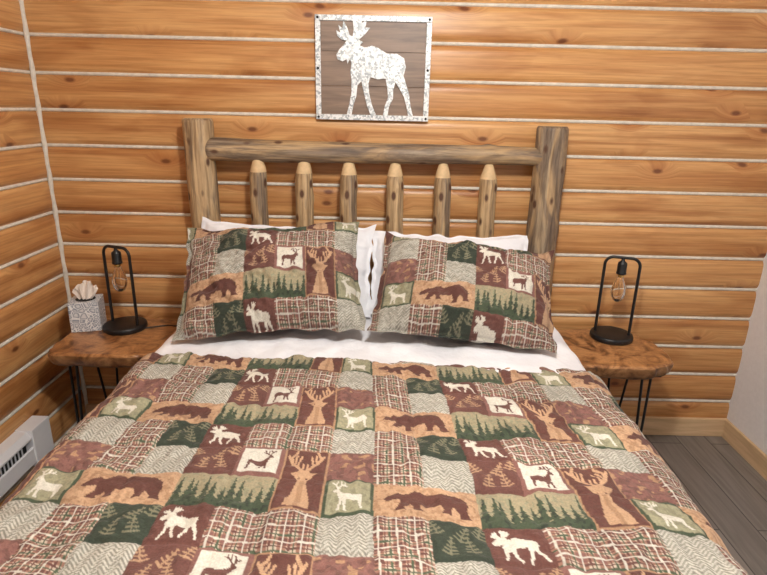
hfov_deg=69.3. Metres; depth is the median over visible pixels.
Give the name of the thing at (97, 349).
nightstand
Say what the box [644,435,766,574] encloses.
floor
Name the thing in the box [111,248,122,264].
socket
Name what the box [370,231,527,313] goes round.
bed pillow
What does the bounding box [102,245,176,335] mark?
table lamp
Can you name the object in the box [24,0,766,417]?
wall
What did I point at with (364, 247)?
bed pillow
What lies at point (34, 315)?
wall
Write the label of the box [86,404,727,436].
baseboard
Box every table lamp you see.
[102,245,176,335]
[589,255,641,345]
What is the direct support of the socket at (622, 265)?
attached to the table lamp at (610, 335)
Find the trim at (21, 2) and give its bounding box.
[19,0,87,414]
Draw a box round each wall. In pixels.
[0,0,85,506]
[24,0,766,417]
[727,253,766,454]
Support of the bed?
on the floor
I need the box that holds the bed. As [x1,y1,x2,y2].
[155,118,585,373]
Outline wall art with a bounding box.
[315,14,432,121]
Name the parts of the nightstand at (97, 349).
hairpin leg, hairpin leg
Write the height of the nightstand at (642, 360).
0.600 m
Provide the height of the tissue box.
0.220 m
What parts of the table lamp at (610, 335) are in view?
bulb glass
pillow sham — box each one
[172,221,365,340]
[367,231,556,353]
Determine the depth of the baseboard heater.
2.25 m
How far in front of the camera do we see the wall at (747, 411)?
2.61 m
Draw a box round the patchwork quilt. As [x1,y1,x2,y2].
[0,352,747,574]
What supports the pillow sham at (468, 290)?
on the bed
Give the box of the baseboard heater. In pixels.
[0,416,53,497]
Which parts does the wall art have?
frame, frame, frame, frame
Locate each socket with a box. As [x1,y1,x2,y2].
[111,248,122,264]
[616,258,626,274]
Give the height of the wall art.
0.409 m
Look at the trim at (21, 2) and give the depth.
2.43 m
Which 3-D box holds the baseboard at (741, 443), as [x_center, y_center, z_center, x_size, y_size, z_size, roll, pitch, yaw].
[1.716,1.342,0.878,0.016,0.100,4.065,1,18,0]
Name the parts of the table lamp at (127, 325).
bulb glass, power cord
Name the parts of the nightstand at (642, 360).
hairpin leg, hairpin leg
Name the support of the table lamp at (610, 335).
on the nightstand at (642, 360)
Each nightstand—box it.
[48,318,176,423]
[557,329,673,431]
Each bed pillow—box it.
[201,217,375,317]
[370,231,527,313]
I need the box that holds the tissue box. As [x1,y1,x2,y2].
[67,280,106,332]
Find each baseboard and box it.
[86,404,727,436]
[722,420,766,480]
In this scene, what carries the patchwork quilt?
on the bed
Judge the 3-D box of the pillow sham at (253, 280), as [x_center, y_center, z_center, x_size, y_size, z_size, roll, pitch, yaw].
[-0.418,-0.036,2.085,0.690,0.362,0.386,0,18,-5]

